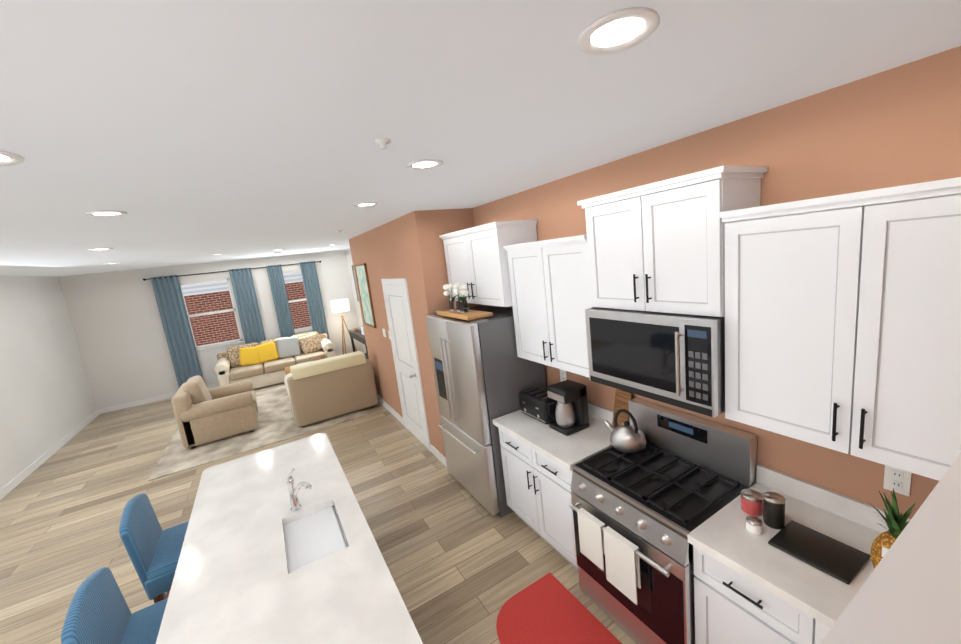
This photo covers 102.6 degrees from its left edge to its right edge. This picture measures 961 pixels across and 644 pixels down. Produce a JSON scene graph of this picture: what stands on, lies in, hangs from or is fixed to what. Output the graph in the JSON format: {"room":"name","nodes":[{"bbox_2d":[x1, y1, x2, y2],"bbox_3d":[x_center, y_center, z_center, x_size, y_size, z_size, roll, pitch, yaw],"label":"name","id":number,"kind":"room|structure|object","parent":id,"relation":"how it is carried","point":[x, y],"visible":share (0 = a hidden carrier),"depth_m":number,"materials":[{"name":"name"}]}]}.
{"room":"kitchen","nodes":[
{"label":"kitchen","id":0,"kind":"room"},
{"bbox_2d":[0,276,97,488],"bbox_3d":[-5.278,0.995,3.008,0.150,2.770,11.000,-12,11,-29],"label":"wall","id":1,"kind":"structure","parent":0,"point":[47,401],"depth_m":6.02,"materials":[{"name":"white paint"}]},
{"bbox_2d":[0,409,99,499],"bbox_3d":[-5.057,2.286,3.277,0.014,0.100,10.400,-12,11,-29],"label":"baseboard","id":2,"kind":"structure","parent":1,"relation":"attached to","point":[5,490],"depth_m":5.71,"materials":[{"name":"white"}]},
{"bbox_2d":[58,250,362,408],"bbox_3d":[-5.598,0.004,8.854,5.300,2.770,0.150,-12,11,-29],"label":"wall","id":3,"kind":"structure","parent":0,"point":[115,317],"depth_m":8.00,"materials":[{"name":"white paint"}]},
{"bbox_2d":[99,383,218,413],"bbox_3d":[-5.393,1.315,9.020,5.270,0.100,0.014,-12,11,-29],"label":"baseboard","id":4,"kind":"structure","parent":3,"relation":"attached to","point":[140,402],"depth_m":8.05,"materials":[{"name":"white"}]},
{"bbox_2d":[143,261,329,387],"bbox_3d":[-5.267,0.036,8.890,3.436,2.540,0.121,-12,11,-29],"label":"curtains","id":5,"kind":"object","parent":3,"relation":"attached to","point":[175,323],"visible":0.83,"depth_m":8.72,"materials":[{"name":"blue fabric"}]},
{"bbox_2d":[0,382,636,643],"bbox_3d":[-2.781,1.899,4.568,5.900,0.100,11.000,-12,11,-29],"label":"floor","id":6,"kind":"structure","parent":0,"point":[463,564],"depth_m":3.63,"materials":[{"name":"brown wood"}]},
{"bbox_2d":[61,567,167,643],"bbox_3d":[-1.534,1.644,1.873,0.424,1.044,0.480,-12,11,-29],"label":"bar stool","id":7,"kind":"object","parent":6,"relation":"on","point":[98,612],"visible":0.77,"depth_m":1.78,"materials":[{"name":"blue fabric"}]},
{"bbox_2d":[119,493,188,603],"bbox_3d":[-1.916,1.573,2.526,0.424,1.044,0.480,-12,11,-29],"label":"bar stool","id":8,"kind":"object","parent":6,"relation":"on","point":[153,548],"visible":0.48,"depth_m":2.30,"materials":[{"name":"blue fabric"}]},
{"bbox_2d":[149,384,369,480],"bbox_3d":[-3.732,1.558,6.803,2.750,0.012,3.220,-12,11,-29],"label":"living room rug","id":9,"kind":"object","parent":6,"relation":"on","point":[276,419],"visible":0.57,"depth_m":5.71,"materials":[{"name":"beige carpet"}]},
{"bbox_2d":[171,375,258,448],"bbox_3d":[-4.074,1.262,6.012,0.970,0.916,1.030,-12,11,-29],"label":"armchair","id":10,"kind":"object","parent":9,"relation":"on","point":[203,413],"visible":1,"depth_m":5.63,"materials":[{"name":"beige fabric"}]},
{"bbox_2d":[284,358,320,374],"bbox_3d":[-3.496,1.044,8.014,0.980,0.523,0.630,-12,11,-29],"label":"wicker coffee table","id":11,"kind":"object","parent":9,"relation":"on","point":[287,370],"visible":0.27,"depth_m":7.90,"materials":[{"name":"brown wicker"}]},
{"bbox_2d":[284,351,377,427],"bbox_3d":[-2.482,1.006,6.364,1.300,0.935,0.990,-12,11,-29],"label":"loveseat","id":12,"kind":"object","parent":9,"relation":"on","point":[325,388],"visible":1,"depth_m":5.93,"materials":[{"name":"beige fabric"}]},
{"bbox_2d":[214,331,335,388],"bbox_3d":[-4.571,0.852,8.720,2.350,0.924,0.970,-12,11,-29],"label":"sofa","id":13,"kind":"object","parent":6,"relation":"on","point":[264,363],"depth_m":8.45,"materials":[{"name":"beige fabric"}]},
{"bbox_2d":[156,433,422,643],"bbox_3d":[-1.086,1.463,2.156,0.880,1.200,2.410,-12,11,-29],"label":"kitchen island","id":14,"kind":"object","parent":6,"relation":"on","point":[280,546],"visible":1,"depth_m":1.87,"materials":[{"name":"white stone"}]},
{"bbox_2d":[330,299,356,353],"bbox_3d":[-3.330,0.232,9.537,0.472,1.584,0.466,-12,11,-29],"label":"tripod floor lamp","id":15,"kind":"object","parent":6,"relation":"on","point":[340,305],"visible":0.9,"depth_m":9.30,"materials":[{"name":"white fabric"}]},
{"bbox_2d":[348,326,368,358],"bbox_3d":[-2.507,0.585,8.602,0.400,1.021,1.800,-12,11,-29],"label":"console table","id":16,"kind":"object","parent":6,"relation":"on","point":[357,334],"visible":0.25,"depth_m":8.79,"materials":[{"name":"black wood"}]},
{"bbox_2d":[426,305,546,517],"bbox_3d":[0.058,0.769,3.732,0.766,1.757,0.924,-12,11,-29],"label":"refrigerator","id":17,"kind":"object","parent":6,"relation":"on","point":[484,374],"visible":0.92,"depth_m":3.33,"materials":[{"name":"grey metal"}]},
{"bbox_2d":[436,283,492,320],"bbox_3d":[-0.168,-0.201,3.428,0.250,0.293,0.620,-12,11,-29],"label":"tray","id":18,"kind":"object","parent":17,"relation":"on","point":[458,307],"visible":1,"depth_m":3.41,"materials":[{"name":"brown wood"}]},
{"bbox_2d":[496,572,621,643],"bbox_3d":[0.508,1.884,2.166,0.565,0.012,1.015,-12,11,-29],"label":"kitchen mat","id":19,"kind":"object","parent":6,"relation":"on","point":[549,608],"visible":1,"depth_m":2.39,"materials":[{"name":"red fabric"}]},
{"bbox_2d":[492,402,629,569],"bbox_3d":[0.649,1.199,3.036,0.638,1.020,0.919,-12,11,-29],"label":"base cabinet","id":20,"kind":"object","parent":6,"relation":"on","point":[539,459],"visible":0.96,"depth_m":2.83,"materials":[{"name":"white wood"}]},
{"bbox_2d":[518,387,556,424],"bbox_3d":[0.483,0.677,3.153,0.202,0.196,0.360,-12,11,-29],"label":"toaster","id":21,"kind":"object","parent":20,"relation":"on","point":[534,402],"visible":0.83,"depth_m":3.07,"materials":[{"name":"black plastic"}]},
{"bbox_2d":[547,380,588,435],"bbox_3d":[0.648,0.633,2.897,0.230,0.335,0.222,-12,11,-29],"label":"coffee maker","id":22,"kind":"object","parent":20,"relation":"on","point":[571,410],"visible":1,"depth_m":2.83,"materials":[{"name":"black plastic"}]},
{"bbox_2d":[612,389,631,425],"bbox_3d":[1.003,0.641,2.732,0.083,0.296,0.130,-12,11,-29],"label":"cutting board","id":23,"kind":"object","parent":20,"relation":"on","point":[622,398],"visible":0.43,"depth_m":2.72,"materials":[{"name":"brown wood"}]},
{"bbox_2d":[569,398,756,643],"bbox_3d":[1.022,1.206,2.275,0.719,1.185,0.754,-12,11,-29],"label":"gas range","id":24,"kind":"object","parent":6,"relation":"on","point":[639,517],"visible":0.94,"depth_m":2.11,"materials":[{"name":"silver metal"}]},
{"bbox_2d":[604,409,645,452],"bbox_3d":[0.946,0.688,2.533,0.224,0.251,0.271,-12,11,-29],"label":"kettle","id":25,"kind":"object","parent":24,"relation":"on","point":[627,437],"visible":1,"depth_m":2.46,"materials":[{"name":"silver metal"}]},
{"bbox_2d":[688,464,910,643],"bbox_3d":[1.515,1.359,1.556,0.638,1.020,0.994,-12,11,-29],"label":"base cabinet","id":26,"kind":"object","parent":6,"relation":"on","point":[749,588],"visible":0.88,"depth_m":1.66,"materials":[{"name":"white"}]},
{"bbox_2d":[741,489,762,515],"bbox_3d":[1.304,0.868,1.851,0.089,0.087,0.089,-12,11,-29],"label":"candle jar","id":27,"kind":"object","parent":26,"relation":"on","point":[751,502],"visible":1,"depth_m":1.82,"materials":[{"name":"red glass"}]},
{"bbox_2d":[746,516,762,534],"bbox_3d":[1.230,0.915,1.731,0.062,0.053,0.062,-12,11,-29],"label":"candle jar","id":28,"kind":"object","parent":26,"relation":"on","point":[754,525],"visible":1,"depth_m":1.71,"materials":[{"name":"white glass"}]},
{"bbox_2d":[763,491,785,528],"bbox_3d":[1.335,0.857,1.751,0.082,0.135,0.082,-12,11,-29],"label":"canister","id":29,"kind":"object","parent":26,"relation":"on","point":[773,510],"visible":1,"depth_m":1.73,"materials":[{"name":"grey metal"}]},
{"bbox_2d":[768,520,869,584],"bbox_3d":[1.395,0.941,1.594,0.220,0.012,0.265,-12,11,-29],"label":"tray","id":30,"kind":"object","parent":26,"relation":"on","point":[838,560],"visible":1,"depth_m":1.57,"materials":[{"name":"grey"}]},
{"bbox_2d":[870,488,915,568],"bbox_3d":[1.508,0.777,1.392,0.140,0.376,0.149,-12,11,-29],"label":"pineapple","id":31,"kind":"object","parent":26,"relation":"on","point":[896,523],"visible":0.5,"depth_m":1.39,"materials":[{"name":"green plant"}]},
{"bbox_2d":[346,249,365,352],"bbox_3d":[-2.382,-0.334,8.663,0.150,2.770,3.950,-12,11,-29],"label":"wall","id":32,"kind":"structure","parent":0,"point":[356,301],"depth_m":9.80,"materials":[{"name":"white paint"}]},
{"bbox_2d":[352,265,358,300],"bbox_3d":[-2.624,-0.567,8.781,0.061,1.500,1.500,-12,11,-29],"label":"tv","id":33,"kind":"object","parent":32,"relation":"attached to","point":[355,283],"visible":0.15,"depth_m":9.28,"materials":[{"name":"black plastic"}]},
{"bbox_2d":[349,208,481,457],"bbox_3d":[-0.922,0.049,5.527,0.810,2.770,3.080,-12,11,-29],"label":"wall","id":34,"kind":"structure","parent":0,"point":[409,247],"depth_m":4.32,"materials":[{"name":"orange paint"}]},
{"bbox_2d":[354,263,375,327],"bbox_3d":[-1.823,-0.419,6.077,0.027,0.980,0.660,-12,11,-29],"label":"framed art","id":35,"kind":"object","parent":34,"relation":"attached to","point":[365,294],"visible":1,"depth_m":6.04,"materials":[{"name":"green paper"}]},
{"bbox_2d":[382,328,390,338],"bbox_3d":[-1.329,0.167,5.443,0.010,0.120,0.358,-12,11,-29],"label":"switch plates","id":36,"kind":"object","parent":34,"relation":"attached to","point":[384,333],"visible":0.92,"depth_m":5.50,"materials":[{"name":"white plastic"}]},
{"bbox_2d":[377,394,403,424],"bbox_3d":[-1.495,1.362,6.191,0.014,0.100,1.634,-12,11,-29],"label":"baseboard","id":37,"kind":"structure","parent":34,"relation":"attached to","point":[388,407],"depth_m":6.04,"materials":[{"name":"white"}]},
{"bbox_2d":[381,278,430,451],"bbox_3d":[-0.988,0.506,4.886,0.090,2.110,0.940,-12,11,-29],"label":"door","id":38,"kind":"structure","parent":34,"relation":"attached to","point":[401,327],"depth_m":4.84,"materials":[{"name":"white wood"}]},
{"bbox_2d":[430,444,446,466],"bbox_3d":[-0.475,1.551,4.450,0.014,0.100,0.500,-12,11,-29],"label":"baseboard","id":39,"kind":"structure","parent":34,"relation":"attached to","point":[433,450],"depth_m":4.46,"materials":[{"name":"white"}]},
{"bbox_2d":[0,0,960,276],"bbox_3d":[-3.106,-0.910,4.074,5.900,0.100,11.000,-12,11,-29],"label":"ceiling","id":40,"kind":"structure","parent":0,"point":[184,132],"depth_m":1.21,"materials":[{"name":"white paint"}]},
{"bbox_2d":[0,151,23,165],"bbox_3d":[-1.597,-0.527,1.228,0.188,0.010,0.188,-12,11,-29],"label":"recessed light","id":41,"kind":"object","parent":40,"relation":"in","point":[7,158],"visible":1,"depth_m":1.27,"materials":[{"name":"white plastic"}]},
{"bbox_2d":[88,248,112,250],"bbox_3d":[-3.842,-0.736,3.894,0.188,0.010,0.188,-12,11,-29],"label":"recessed light","id":42,"kind":"object","parent":40,"relation":"in","point":[96,249],"visible":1,"depth_m":3.89,"materials":[{"name":"white"}]},
{"bbox_2d":[84,210,127,216],"bbox_3d":[-2.211,-0.640,2.276,0.188,0.010,0.188,-12,11,-29],"label":"recessed light","id":43,"kind":"object","parent":40,"relation":"in","point":[106,213],"visible":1,"depth_m":2.27,"materials":[{"name":"white plastic"}]},
{"bbox_2d":[354,202,377,206],"bbox_3d":[-0.902,-0.925,3.036,0.188,0.010,0.188,-12,11,-29],"label":"recessed light","id":44,"kind":"object","parent":40,"relation":"in","point":[366,204],"visible":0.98,"depth_m":3.03,"materials":[{"name":"white plastic"}]},
{"bbox_2d":[407,159,442,169],"bbox_3d":[-0.288,-0.811,1.988,0.188,0.010,0.188,-12,11,-29],"label":"recessed light","id":45,"kind":"object","parent":40,"relation":"in","point":[424,164],"visible":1,"depth_m":1.98,"materials":[{"name":"white plastic"}]},
{"bbox_2d":[577,7,659,54],"bbox_3d":[0.331,-0.697,0.931,0.188,0.010,0.188,-12,11,-29],"label":"recessed light","id":46,"kind":"object","parent":40,"relation":"in","point":[618,31],"visible":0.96,"depth_m":0.92,"materials":[{"name":"white plastic"}]},
{"bbox_2d":[473,46,960,518],"bbox_3d":[1.135,0.316,2.658,0.150,2.770,4.070,-12,11,-29],"label":"wall","id":47,"kind":"structure","parent":0,"point":[898,126],"depth_m":1.67,"materials":[{"name":"orange paint"}]},
{"bbox_2d":[439,219,537,306],"bbox_3d":[0.061,-0.536,3.632,0.432,0.685,1.073,-12,11,-29],"label":"upper cabinet","id":48,"kind":"object","parent":47,"relation":"attached to","point":[476,257],"visible":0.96,"depth_m":3.31,"materials":[{"name":"white wood"}]},
{"bbox_2d":[503,234,593,376],"bbox_3d":[0.608,-0.146,2.881,0.362,0.935,0.884,-12,11,-29],"label":"upper cabinet","id":49,"kind":"object","parent":47,"relation":"attached to","point":[550,289],"visible":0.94,"depth_m":2.76,"materials":[{"name":"white wood"}]},
{"bbox_2d":[560,369,566,381],"bbox_3d":[0.709,0.461,3.303,0.010,0.120,0.075,-12,11,-29],"label":"electrical outlet plate","id":50,"kind":"object","parent":47,"relation":"attached to","point":[563,377],"depth_m":3.30,"materials":[{"name":"white plastic"}]},
{"bbox_2d":[577,166,767,316],"bbox_3d":[0.985,-0.402,2.097,0.378,0.649,0.840,-12,11,-29],"label":"upper cabinet","id":51,"kind":"object","parent":47,"relation":"attached to","point":[659,246],"visible":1,"depth_m":1.90,"materials":[{"name":"white wood"}]},
{"bbox_2d":[585,307,724,417],"bbox_3d":[1.019,0.153,2.177,0.446,0.460,0.780,-12,11,-29],"label":"over-the-range microwave","id":52,"kind":"object","parent":51,"relation":"attached to","point":[675,359],"visible":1,"depth_m":1.98,"materials":[{"name":"silver metal"}]},
{"bbox_2d":[720,177,960,480],"bbox_3d":[1.480,0.011,1.389,0.362,0.955,0.994,-12,11,-29],"label":"upper cabinet","id":53,"kind":"object","parent":47,"relation":"attached to","point":[842,323],"visible":1,"depth_m":1.37,"materials":[{"name":"white wood"}]},
{"bbox_2d":[883,465,911,495],"bbox_3d":[1.715,0.647,1.584,0.010,0.120,0.075,-12,11,-29],"label":"electrical outlet plate","id":54,"kind":"object","parent":47,"relation":"attached to","point":[898,480],"depth_m":1.58,"materials":[{"name":"white plastic"}]},
{"bbox_3d":[-0.289,0.984,-0.211,5.900,2.770,0.150,-12,11,-29],"label":"wall","id":55,"kind":"structure","parent":0,"visible":0},
{"bbox_2d":[820,445,960,643],"bbox_3d":[0.509,0.471,0.395,0.560,0.645,0.177,-12,11,-29],"label":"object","id":56,"kind":"structure","parent":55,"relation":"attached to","point":[909,592],"depth_m":0.35,"materials":[{"name":"white painted wood"}]},
{"label":"outside","id":57,"kind":"structure","parent":0,"visible":0},
{"bbox_2d":[181,272,311,345],"bbox_3d":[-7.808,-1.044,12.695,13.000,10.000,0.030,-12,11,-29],"label":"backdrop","id":58,"kind":"structure","parent":57,"point":[206,297],"depth_m":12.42,"materials":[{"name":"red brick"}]}
]}

